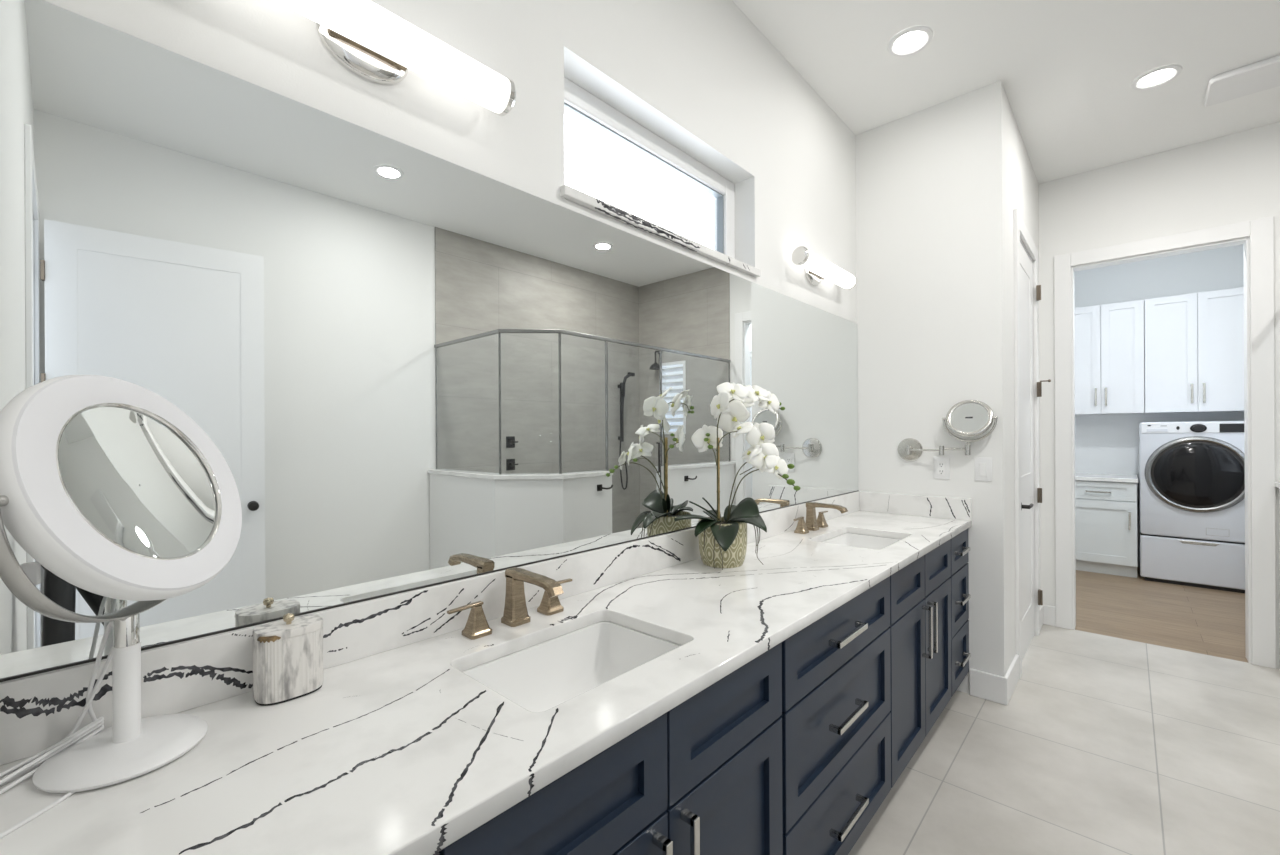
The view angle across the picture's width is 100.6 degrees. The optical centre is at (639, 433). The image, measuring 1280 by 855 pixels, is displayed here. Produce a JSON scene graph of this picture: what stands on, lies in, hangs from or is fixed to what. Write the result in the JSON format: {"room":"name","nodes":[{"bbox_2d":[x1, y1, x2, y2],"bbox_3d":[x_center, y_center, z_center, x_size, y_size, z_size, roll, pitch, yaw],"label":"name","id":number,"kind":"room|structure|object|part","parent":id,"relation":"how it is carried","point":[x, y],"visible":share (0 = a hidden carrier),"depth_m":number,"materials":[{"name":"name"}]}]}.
{"room":"bathroom","nodes":[
{"label":"bathroom","id":0,"kind":"room"},
{"bbox_2d":[43,0,856,323],"bbox_3d":[0.097,-0.195,1.959,0.200,3.050,3.420,0,0,43],"label":"wall","id":1,"kind":"structure","parent":0,"point":[700,76],"depth_m":1.58,"materials":[{"name":"white paint"}]},
{"bbox_2d":[273,0,515,115],"bbox_3d":[-0.525,-0.792,1.053,0.112,0.127,0.590,0,0,43],"label":"vanity light","id":2,"kind":"object","parent":1,"relation":"attached to","point":[374,43],"visible":1,"depth_m":1.07,"materials":[{"name":"white glass"}]},
{"bbox_2d":[0,0,858,681],"bbox_3d":[0.176,-0.145,1.890,0.008,0.964,3.201,0,0,43],"label":"vanity mirror","id":3,"kind":"object","parent":1,"relation":"attached to","point":[409,368],"visible":1,"depth_m":1.06,"materials":[{"name":"grey mirror"}]},
{"bbox_2d":[0,491,859,765],"bbox_3d":[0.182,0.392,1.887,0.020,0.111,3.205,0,0,43],"label":"backsplash","id":4,"kind":"structure","parent":1,"relation":"attached to","point":[38,711],"depth_m":1.03,"materials":[{"name":"white stone"}]},
{"bbox_2d":[564,77,734,258],"bbox_3d":[0.042,-0.882,1.944,0.065,0.395,1.026,0,0,43],"label":"window","id":5,"kind":"structure","parent":1,"relation":"in","point":[580,105],"depth_m":1.94,"materials":[{"name":"white paint"}]},
{"bbox_2d":[560,184,760,276],"bbox_3d":[0.108,-0.671,1.883,0.123,0.029,1.055,0,0,43],"label":"window sill","id":6,"kind":"structure","parent":1,"relation":"attached to","point":[567,192],"depth_m":1.72,"materials":[{"name":"white stone"}]},
{"bbox_2d":[791,246,856,289],"bbox_3d":[0.899,-0.799,2.605,0.112,0.127,0.590,0,0,43],"label":"vanity light","id":7,"kind":"object","parent":1,"relation":"attached to","point":[817,268],"visible":1,"depth_m":2.54,"materials":[{"name":"white glass"}]},
{"bbox_2d":[856,80,1007,693],"bbox_3d":[1.550,-0.203,2.875,0.704,3.050,0.105,0,0,43],"label":"wall","id":8,"kind":"structure","parent":0,"point":[931,220],"depth_m":2.78,"materials":[{"name":"white paint"}]},
{"bbox_2d":[934,456,949,479],"bbox_3d":[1.575,0.179,2.776,0.074,0.118,0.009,0,0,43],"label":"wall outlet","id":9,"kind":"object","parent":8,"relation":"attached to","point":[941,464],"visible":1,"depth_m":2.77,"materials":[{"name":"white plastic"}]},
{"bbox_2d":[938,461,944,474],"bbox_3d":[1.573,0.179,2.774,0.032,0.068,0.002,0,0,43],"label":"receptacle","id":10,"kind":"object","parent":9,"relation":"attached to","point":[941,464],"depth_m":2.77,"materials":[{"name":"grey plastic"}]},
{"bbox_2d":[898,400,997,460],"bbox_3d":[1.556,-0.011,2.726,0.468,0.318,0.107,0,0,43],"label":"mirror","id":11,"kind":"object","parent":8,"relation":"attached to","point":[967,418],"visible":1,"depth_m":2.66,"materials":[{"name":"grey metal"}]},
{"bbox_3d":[1.455,0.087,2.871,0.124,0.124,0.031,0,0,43],"label":"wall plate","id":12,"kind":"part","parent":11,"relation":"part of","materials":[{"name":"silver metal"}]},
{"bbox_3d":[1.489,0.087,2.793,0.022,0.050,0.179,0,0,-36],"label":"arm","id":13,"kind":"part","parent":11,"relation":"part of","materials":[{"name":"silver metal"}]},
{"bbox_2d":[950,403,988,431],"bbox_3d":[1.640,-0.076,2.647,0.166,0.156,0.087,0,0,43],"label":"mirror glass","id":14,"kind":"object","parent":11,"relation":"attached to","point":[964,417],"depth_m":2.64,"materials":[{"name":"silver metal"}]},
{"bbox_2d":[975,457,991,481],"bbox_3d":[1.712,0.179,2.650,0.074,0.118,0.010,0,0,43],"label":"light switch","id":15,"kind":"object","parent":8,"relation":"attached to","point":[983,466],"visible":1,"depth_m":2.65,"materials":[{"name":"white plastic"}]},
{"bbox_2d":[969,668,1007,704],"bbox_3d":[1.728,1.255,2.637,0.161,0.133,0.015,0,0,43],"label":"baseboard","id":16,"kind":"structure","parent":8,"relation":"attached to","point":[984,685],"depth_m":2.63,"materials":[{"name":"white paint"}]},
{"bbox_2d":[732,0,1279,183],"bbox_3d":[1.768,-1.779,1.423,3.400,0.100,4.900,0,0,43],"label":"ceiling","id":17,"kind":"structure","parent":0,"point":[1066,69],"depth_m":2.46,"materials":[{"name":"white paint"}]},
{"bbox_2d":[887,25,933,56],"bbox_3d":[1.187,-1.720,2.337,0.182,0.009,0.182,0,0,43],"label":"recessed light","id":18,"kind":"object","parent":17,"relation":"in","point":[909,41],"visible":1,"depth_m":2.33,"materials":[{"name":"white plastic"}]},
{"bbox_2d":[1130,64,1182,89],"bbox_3d":[2.507,-1.727,2.582,0.182,0.009,0.182,0,0,43],"label":"recessed light","id":19,"kind":"object","parent":17,"relation":"in","point":[1158,76],"visible":1,"depth_m":2.57,"materials":[{"name":"white plastic"}]},
{"bbox_2d":[1204,55,1279,105],"bbox_3d":[2.963,-1.719,2.580,0.293,0.032,0.280,0,0,43],"label":"exhaust fan cover","id":20,"kind":"object","parent":17,"relation":"attached to","point":[1262,75],"visible":1,"depth_m":2.57,"materials":[{"name":"white plastic"}]},
{"bbox_2d":[1005,92,1040,668],"bbox_3d":[2.271,-0.206,3.218,0.104,3.050,1.375,0,0,43],"label":"wall","id":21,"kind":"structure","parent":0,"point":[1021,183],"depth_m":2.81,"materials":[{"name":"white paint"}]},
{"bbox_2d":[1005,654,1018,702],"bbox_3d":[1.907,1.254,2.725,0.015,0.133,0.357,0,0,43],"label":"baseboard","id":22,"kind":"structure","parent":21,"relation":"attached to","point":[1012,674],"depth_m":2.71,"materials":[{"name":"white paint"}]},
{"bbox_2d":[1013,209,1039,678],"bbox_3d":[2.290,0.055,3.223,0.122,2.528,0.901,0,0,43],"label":"trim","id":23,"kind":"structure","parent":21,"relation":"attached to","point":[1021,233],"depth_m":2.90,"materials":[{"name":"white paint"}]},
{"bbox_2d":[1020,242,1050,659],"bbox_3d":[2.350,0.100,3.186,0.128,2.413,0.728,0,0,43],"label":"door","id":24,"kind":"structure","parent":21,"relation":"in","point":[1026,287],"depth_m":3.26,"materials":[{"name":"white paint"}]},
{"bbox_3d":[2.183,0.409,3.003,0.057,0.060,0.150,0,0,43],"label":"lever handle","id":25,"kind":"part","parent":24,"relation":"part of","materials":[{"name":"grey metal"}]},
{"bbox_2d":[1040,605,1042,629],"bbox_3d":[2.712,1.250,3.602,0.015,0.133,0.222,0,0,43],"label":"baseboard","id":26,"kind":"structure","parent":21,"relation":"attached to","point":[1041,606],"depth_m":3.60,"materials":[{"name":"white paint"}]},
{"bbox_2d":[848,567,1279,854],"bbox_3d":[2.629,1.367,2.344,3.400,0.100,7.400,0,0,43],"label":"floor","id":27,"kind":"structure","parent":0,"point":[1101,744],"depth_m":2.22,"materials":[{"name":"tile"}]},
{"bbox_2d":[439,642,782,854],"bbox_3d":[-0.130,0.905,1.099,0.561,0.851,0.835,0,0,43],"label":"base cabinet","id":28,"kind":"object","parent":27,"relation":"on","point":[703,777],"visible":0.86,"depth_m":0.95,"materials":[{"name":"blue paint"}]},
{"bbox_2d":[0,491,971,854],"bbox_3d":[0.386,0.407,1.700,0.571,0.143,3.205,0,0,43],"label":"countertop","id":29,"kind":"structure","parent":28,"relation":"on","point":[399,750],"depth_m":0.86,"materials":[{"name":"white stone"}]},
{"bbox_2d":[0,375,241,838],"bbox_3d":[-0.707,0.186,0.727,0.265,0.533,0.292,0,0,43],"label":"makeup mirror","id":30,"kind":"object","parent":29,"relation":"on","point":[112,488],"visible":1,"depth_m":0.70,"materials":[{"name":"white plastic"}]},
{"bbox_3d":[-0.768,0.350,0.668,0.131,0.205,0.235,0,0,7],"label":"power cord","id":31,"kind":"part","parent":30,"relation":"part of","materials":[{"name":"white plastic"}]},
{"bbox_3d":[-0.685,0.067,0.739,0.091,0.214,0.233,0,0,-4],"label":"magnifying glass","id":32,"kind":"part","parent":30,"relation":"part of","materials":[{"name":"white mirror"}]},
{"bbox_2d":[253,613,322,705],"bbox_3d":[-0.612,0.382,0.927,0.076,0.138,0.101,0,0,43],"label":"canister","id":33,"kind":"object","parent":29,"relation":"on","point":[287,651],"visible":1,"depth_m":0.90,"materials":[{"name":"white stone"}]},
{"bbox_3d":[-0.613,0.338,0.927,0.076,0.013,0.101,0,0,43],"label":"lid","id":34,"kind":"part","parent":33,"relation":"part of","materials":[{"name":"white stone"}]},
{"bbox_3d":[-0.613,0.323,0.927,0.018,0.018,0.018,0,0,43],"label":"knob","id":35,"kind":"part","parent":33,"relation":"part of","materials":[{"name":"gold metal"}]},
{"bbox_2d":[447,567,572,639],"bbox_3d":[-0.246,0.386,1.222,0.192,0.126,0.344,0,0,43],"label":"widespread faucet","id":36,"kind":"object","parent":29,"relation":"on","point":[515,614],"visible":1,"depth_m":1.24,"materials":[{"name":"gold metal"}]},
{"bbox_3d":[-0.385,0.383,1.172,0.014,0.008,0.082,0,0,43],"label":"lever","id":37,"kind":"part","parent":36,"relation":"part of","materials":[{"name":"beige metal"}]},
{"bbox_3d":[-0.366,0.417,1.192,0.052,0.064,0.052,0,0,43],"label":"handle","id":38,"kind":"part","parent":36,"relation":"part of","materials":[{"name":"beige metal"}]},
{"bbox_3d":[-0.246,0.386,1.222,0.192,0.126,0.054,0,0,43],"label":"spout","id":39,"kind":"part","parent":36,"relation":"part of","materials":[{"name":"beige metal"}]},
{"bbox_3d":[-0.227,0.417,1.344,0.052,0.064,0.052,0,0,43],"label":"handle","id":40,"kind":"part","parent":36,"relation":"part of","materials":[{"name":"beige metal"}]},
{"bbox_3d":[-0.208,0.383,1.365,0.014,0.008,0.082,0,0,43],"label":"lever","id":41,"kind":"part","parent":36,"relation":"part of","materials":[{"name":"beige metal"}]},
{"bbox_2d":[462,621,681,711],"bbox_3d":[-0.127,0.555,1.106,0.328,0.152,0.466,0,0,43],"label":"undermount sink","id":42,"kind":"object","parent":29,"relation":"in","point":[540,677],"visible":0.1,"depth_m":1.24,"materials":[{"name":"white ceramic"}]},
{"bbox_2d":[674,382,800,569],"bbox_3d":[0.317,0.134,1.811,0.391,0.625,0.378,0,0,8],"label":"potted orchid","id":43,"kind":"object","parent":29,"relation":"on","point":[722,540],"visible":1,"depth_m":1.77,"materials":[{"name":"white plant"}]},
{"bbox_3d":[0.235,0.017,1.865,0.110,0.098,0.022,0,0,5],"label":"flower","id":44,"kind":"part","parent":43,"relation":"part of","materials":[{"name":"white plant"}]},
{"bbox_3d":[0.269,-0.096,1.781,0.024,0.092,0.103,0,0,-34],"label":"flower","id":45,"kind":"part","parent":43,"relation":"part of","materials":[{"name":"white plant"}]},
{"bbox_3d":[0.284,0.372,1.828,0.166,0.148,0.166,0,0,43],"label":"flower pot","id":46,"kind":"part","parent":43,"relation":"part of","materials":[{"name":"beige ceramic"}]},
{"bbox_3d":[0.318,-0.141,1.820,0.112,0.074,0.067,0,0,6],"label":"flower","id":47,"kind":"part","parent":43,"relation":"part of","materials":[{"name":"white plant"}]},
{"bbox_3d":[0.319,-0.056,1.809,0.114,0.112,0.050,0,0,14],"label":"flower","id":48,"kind":"part","parent":43,"relation":"part of","materials":[{"name":"white plant"}]},
{"bbox_3d":[0.343,0.195,1.766,0.009,0.227,0.160,0,0,-36],"label":"flower stem","id":49,"kind":"part","parent":43,"relation":"part of","materials":[{"name":"yellow"}]},
{"bbox_3d":[0.343,-0.012,1.755,0.077,0.053,0.096,0,0,3],"label":"flower","id":50,"kind":"part","parent":43,"relation":"part of","materials":[{"name":"white plant"}]},
{"bbox_3d":[0.348,-0.112,1.870,0.108,0.094,0.041,0,0,4],"label":"flower","id":51,"kind":"part","parent":43,"relation":"part of","materials":[{"name":"white plant"}]},
{"bbox_3d":[0.391,0.094,1.884,0.094,0.439,0.295,0,0,43],"label":"flower stem","id":52,"kind":"part","parent":43,"relation":"part of","materials":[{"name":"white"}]},
{"bbox_3d":[0.370,0.064,1.731,0.063,0.064,0.099,0,0,-8],"label":"flower","id":53,"kind":"part","parent":43,"relation":"part of","materials":[{"name":"white plant"}]},
{"bbox_3d":[0.412,-0.142,1.894,0.080,0.068,0.106,0,0,43],"label":"flower","id":54,"kind":"part","parent":43,"relation":"part of","materials":[{"name":"white plant"}]},
{"bbox_3d":[0.394,0.009,1.736,0.103,0.093,0.016,0,0,-9],"label":"flower","id":55,"kind":"part","parent":43,"relation":"part of","materials":[{"name":"white plant"}]},
{"bbox_3d":[0.386,0.210,1.714,0.006,0.198,0.282,0,0,-39],"label":"flower stem","id":56,"kind":"part","parent":43,"relation":"part of","materials":[{"name":"yellow"}]},
{"bbox_3d":[0.397,0.077,1.693,0.102,0.093,0.034,0,0,7],"label":"flower","id":57,"kind":"part","parent":43,"relation":"part of","materials":[{"name":"white plant"}]},
{"bbox_3d":[0.466,-0.115,1.935,0.101,0.088,0.034,0,0,-22],"label":"flower","id":58,"kind":"part","parent":43,"relation":"part of","materials":[{"name":"white plant"}]},
{"bbox_3d":[0.425,0.106,1.666,0.086,0.078,0.031,0,0,-12],"label":"flower","id":59,"kind":"part","parent":43,"relation":"part of","materials":[{"name":"white plant"}]},
{"bbox_2d":[793,502,847,533],"bbox_3d":[0.844,0.380,2.410,0.192,0.126,0.344,0,0,43],"label":"widespread faucet","id":60,"kind":"object","parent":29,"relation":"on","point":[812,523],"visible":1,"depth_m":2.43,"materials":[{"name":"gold metal"}]},
{"bbox_3d":[0.724,0.412,2.380,0.052,0.064,0.052,0,0,43],"label":"handle","id":61,"kind":"part","parent":60,"relation":"part of","materials":[{"name":"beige metal"}]},
{"bbox_3d":[0.863,0.411,2.532,0.052,0.064,0.052,0,0,43],"label":"handle","id":62,"kind":"part","parent":60,"relation":"part of","materials":[{"name":"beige metal"}]},
{"bbox_2d":[822,533,901,549],"bbox_3d":[0.949,0.550,2.280,0.328,0.152,0.466,0,0,43],"label":"undermount sink","id":63,"kind":"object","parent":29,"relation":"in","point":[847,539],"visible":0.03,"depth_m":2.46,"materials":[{"name":"white ceramic"}]},
{"bbox_3d":[-0.096,0.939,0.785,0.020,0.548,0.413,0,0,43],"label":"door","id":64,"kind":"part","parent":28,"relation":"part of","materials":[{"name":"blue paint"}]},
{"bbox_3d":[0.038,0.780,0.893,0.034,0.200,0.016,0,0,43],"label":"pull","id":65,"kind":"part","parent":28,"relation":"part of","materials":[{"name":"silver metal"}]},
{"bbox_3d":[0.090,0.780,0.949,0.034,0.200,0.016,0,0,43],"label":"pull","id":66,"kind":"part","parent":28,"relation":"part of","materials":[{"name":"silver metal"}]},
{"bbox_3d":[0.186,0.937,1.093,0.020,0.548,0.414,0,0,43],"label":"door","id":67,"kind":"part","parent":28,"relation":"part of","materials":[{"name":"blue paint"}]},
{"bbox_2d":[780,576,890,854],"bbox_3d":[0.416,0.903,1.694,0.561,0.851,0.756,0,0,43],"label":"base cabinet","id":68,"kind":"object","parent":27,"relation":"on","point":[836,715],"visible":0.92,"depth_m":1.48,"materials":[{"name":"blue paint"}]},
{"bbox_3d":[0.589,0.570,1.534,0.020,0.170,0.752,0,0,43],"label":"drawer","id":69,"kind":"part","parent":68,"relation":"part of","materials":[{"name":"blue paint"}]},
{"bbox_3d":[0.592,1.079,1.534,0.020,0.261,0.752,0,0,43],"label":"drawer","id":70,"kind":"part","parent":68,"relation":"part of","materials":[{"name":"blue paint"}]},
{"bbox_3d":[0.588,0.792,1.492,0.034,0.016,0.200,0,0,43],"label":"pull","id":71,"kind":"part","parent":68,"relation":"part of","materials":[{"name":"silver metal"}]},
{"bbox_3d":[0.587,0.563,1.492,0.034,0.016,0.200,0,0,43],"label":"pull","id":72,"kind":"part","parent":68,"relation":"part of","materials":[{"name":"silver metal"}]},
{"bbox_3d":[0.590,1.075,1.492,0.034,0.016,0.200,0,0,43],"label":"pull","id":73,"kind":"part","parent":68,"relation":"part of","materials":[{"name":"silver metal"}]},
{"bbox_2d":[889,539,951,787],"bbox_3d":[0.957,0.900,2.284,0.561,0.851,0.838,0,0,43],"label":"base cabinet","id":74,"kind":"object","parent":27,"relation":"on","point":[920,592],"visible":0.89,"depth_m":2.06,"materials":[{"name":"blue paint"}]},
{"bbox_3d":[0.988,0.933,1.968,0.020,0.548,0.410,0,0,43],"label":"door","id":75,"kind":"part","parent":74,"relation":"part of","materials":[{"name":"blue paint"}]},
{"bbox_3d":[1.122,0.775,2.074,0.034,0.200,0.016,0,0,43],"label":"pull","id":76,"kind":"part","parent":74,"relation":"part of","materials":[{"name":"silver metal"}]},
{"bbox_3d":[1.173,0.774,2.130,0.034,0.200,0.016,0,0,43],"label":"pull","id":77,"kind":"part","parent":74,"relation":"part of","materials":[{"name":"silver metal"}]},
{"bbox_3d":[1.271,0.932,2.277,0.020,0.548,0.420,0,0,43],"label":"door","id":78,"kind":"part","parent":74,"relation":"part of","materials":[{"name":"blue paint"}]},
{"bbox_2d":[950,529,970,695],"bbox_3d":[1.364,0.898,2.728,0.561,0.851,0.360,0,0,43],"label":"base cabinet","id":79,"kind":"object","parent":27,"relation":"on","point":[960,596],"visible":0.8,"depth_m":2.56,"materials":[{"name":"blue paint"}]},
{"bbox_3d":[1.538,0.797,2.568,0.020,0.281,0.356,0,0,43],"label":"drawer","id":80,"kind":"part","parent":79,"relation":"part of","materials":[{"name":"blue paint"}]},
{"bbox_3d":[1.539,1.074,2.568,0.020,0.261,0.356,0,0,43],"label":"drawer","id":81,"kind":"part","parent":79,"relation":"part of","materials":[{"name":"blue paint"}]},
{"bbox_3d":[1.537,0.566,2.568,0.020,0.170,0.356,0,0,43],"label":"drawer","id":82,"kind":"part","parent":79,"relation":"part of","materials":[{"name":"blue paint"}]},
{"bbox_3d":[1.533,0.558,2.523,0.034,0.016,0.160,0,0,43],"label":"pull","id":83,"kind":"part","parent":79,"relation":"part of","materials":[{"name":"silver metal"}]},
{"bbox_3d":[1.535,1.071,2.523,0.034,0.016,0.160,0,0,43],"label":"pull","id":84,"kind":"part","parent":79,"relation":"part of","materials":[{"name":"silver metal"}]},
{"bbox_3d":[1.534,0.787,2.523,0.034,0.016,0.160,0,0,43],"label":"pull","id":85,"kind":"part","parent":79,"relation":"part of","materials":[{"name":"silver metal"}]},
{"bbox_2d":[1075,480,1137,577],"bbox_3d":[4.447,0.874,5.143,0.530,0.868,0.611,0,0,43],"label":"base cabinet","id":86,"kind":"object","parent":27,"relation":"on","point":[1105,511],"visible":0.89,"depth_m":4.92,"materials":[{"name":"white paint"}]},
{"bbox_3d":[4.248,0.541,4.928,0.180,0.016,0.030,0,0,43],"label":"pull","id":87,"kind":"part","parent":86,"relation":"part of","materials":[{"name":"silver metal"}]},
{"bbox_3d":[4.265,0.531,4.947,0.524,0.165,0.020,0,0,43],"label":"drawer","id":88,"kind":"part","parent":86,"relation":"part of","materials":[{"name":"white paint"}]},
{"bbox_3d":[4.267,0.908,4.947,0.524,0.577,0.020,0,0,43],"label":"door","id":89,"kind":"part","parent":86,"relation":"part of","materials":[{"name":"white paint"}]},
{"bbox_2d":[1075,473,1137,482],"bbox_3d":[4.426,0.423,5.162,0.597,0.033,0.606,0,0,43],"label":"countertop","id":90,"kind":"structure","parent":86,"relation":"on","point":[1078,476],"depth_m":4.97,"materials":[{"name":"white stone"}]},
{"bbox_3d":[4.408,0.788,4.783,0.016,0.160,0.030,0,0,43],"label":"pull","id":91,"kind":"part","parent":86,"relation":"part of","materials":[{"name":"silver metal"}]},
{"bbox_2d":[1139,421,1244,592],"bbox_3d":[4.886,0.601,4.697,0.688,1.410,0.636,0,0,43],"label":"washing machine","id":92,"kind":"object","parent":27,"relation":"on","point":[1192,473],"visible":0.85,"depth_m":4.50,"materials":[{"name":"white metal"}]},
{"bbox_3d":[4.529,-0.030,4.655,0.133,0.025,0.005,0,0,43],"label":"detergent drawer","id":93,"kind":"part","parent":92,"relation":"part of","materials":[{"name":"white plastic"}]},
{"bbox_3d":[4.703,-0.050,4.501,0.664,0.090,0.009,0,0,43],"label":"control panel","id":94,"kind":"part","parent":92,"relation":"part of","materials":[{"name":"white plastic"}]},
{"bbox_3d":[4.703,-0.045,4.474,0.100,0.072,0.031,0,0,43],"label":"selector knob","id":95,"kind":"part","parent":92,"relation":"part of","materials":[{"name":"black plastic"}]},
{"bbox_2d":[1074,244,1243,567],"bbox_3d":[4.941,-0.220,5.170,1.600,3.050,0.100,0,0,43],"label":"wall","id":96,"kind":"structure","parent":0,"point":[1104,444],"depth_m":5.20,"materials":[{"name":"white paint"}]},
{"bbox_2d":[1074,300,1143,414],"bbox_3d":[4.528,-0.714,5.219,0.609,1.048,0.378,0,0,43],"label":"upper cabinet","id":97,"kind":"object","parent":96,"relation":"attached to","point":[1109,338],"visible":0.94,"depth_m":5.06,"materials":[{"name":"white paint"}]},
{"bbox_3d":[4.316,-0.712,5.211,0.303,1.042,0.020,0,0,43],"label":"door","id":98,"kind":"part","parent":97,"relation":"part of","materials":[{"name":"white paint"}]},
{"bbox_3d":[4.387,-0.352,5.114,0.016,0.170,0.030,0,0,43],"label":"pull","id":99,"kind":"part","parent":97,"relation":"part of","materials":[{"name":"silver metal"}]},
{"bbox_3d":[4.441,-0.352,5.064,0.016,0.170,0.030,0,0,43],"label":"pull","id":100,"kind":"part","parent":97,"relation":"part of","materials":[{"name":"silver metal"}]},
{"bbox_3d":[4.540,-0.714,5.005,0.298,1.042,0.020,0,0,43],"label":"door","id":101,"kind":"part","parent":97,"relation":"part of","materials":[{"name":"white paint"}]},
{"bbox_2d":[1144,287,1243,413],"bbox_3d":[5.004,-0.716,4.782,0.676,1.048,0.378,0,0,43],"label":"upper cabinet","id":102,"kind":"object","parent":96,"relation":"attached to","point":[1194,342],"visible":0.95,"depth_m":4.68,"materials":[{"name":"white paint"}]},
{"bbox_3d":[4.779,-0.715,4.787,0.334,1.042,0.020,0,0,43],"label":"door","id":103,"kind":"part","parent":102,"relation":"part of","materials":[{"name":"white paint"}]},
{"bbox_3d":[4.861,-0.354,4.679,0.016,0.170,0.030,0,0,43],"label":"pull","id":104,"kind":"part","parent":102,"relation":"part of","materials":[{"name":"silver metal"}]},
{"bbox_3d":[4.915,-0.354,4.629,0.016,0.170,0.030,0,0,43],"label":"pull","id":105,"kind":"part","parent":102,"relation":"part of","materials":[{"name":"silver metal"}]},
{"bbox_3d":[5.028,-0.716,4.558,0.334,1.042,0.020,0,0,43],"label":"door","id":106,"kind":"part","parent":102,"relation":"part of","materials":[{"name":"white paint"}]},
{"bbox_2d":[1039,122,1279,668],"bbox_3d":[3.648,-0.213,2.959,2.483,3.050,0.105,0,0,43],"label":"wall","id":107,"kind":"structure","parent":0,"point":[1233,178],"depth_m":3.32,"materials":[{"name":"white paint"}]},
{"bbox_2d":[1043,605,1055,625],"bbox_3d":[2.813,1.250,3.650,0.069,0.133,0.015,0,0,43],"label":"baseboard","id":108,"kind":"structure","parent":107,"relation":"attached to","point":[1049,612],"depth_m":3.64,"materials":[{"name":"white paint"}]},
{"bbox_2d":[1054,216,1275,668],"bbox_3d":[3.225,0.052,3.336,0.971,2.525,0.123,0,0,43],"label":"trim","id":109,"kind":"structure","parent":107,"relation":"attached to","point":[1259,352],"depth_m":3.04,"materials":[{"name":"white paint"}]},
{"bbox_2d":[1279,488,1279,665],"bbox_3d":[3.239,0.806,2.525,0.116,1.015,1.075,0,0,43],"label":"wall","id":110,"kind":"structure","parent":0,"point":[1279,488],"depth_m":2.95,"materials":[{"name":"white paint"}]}
]}

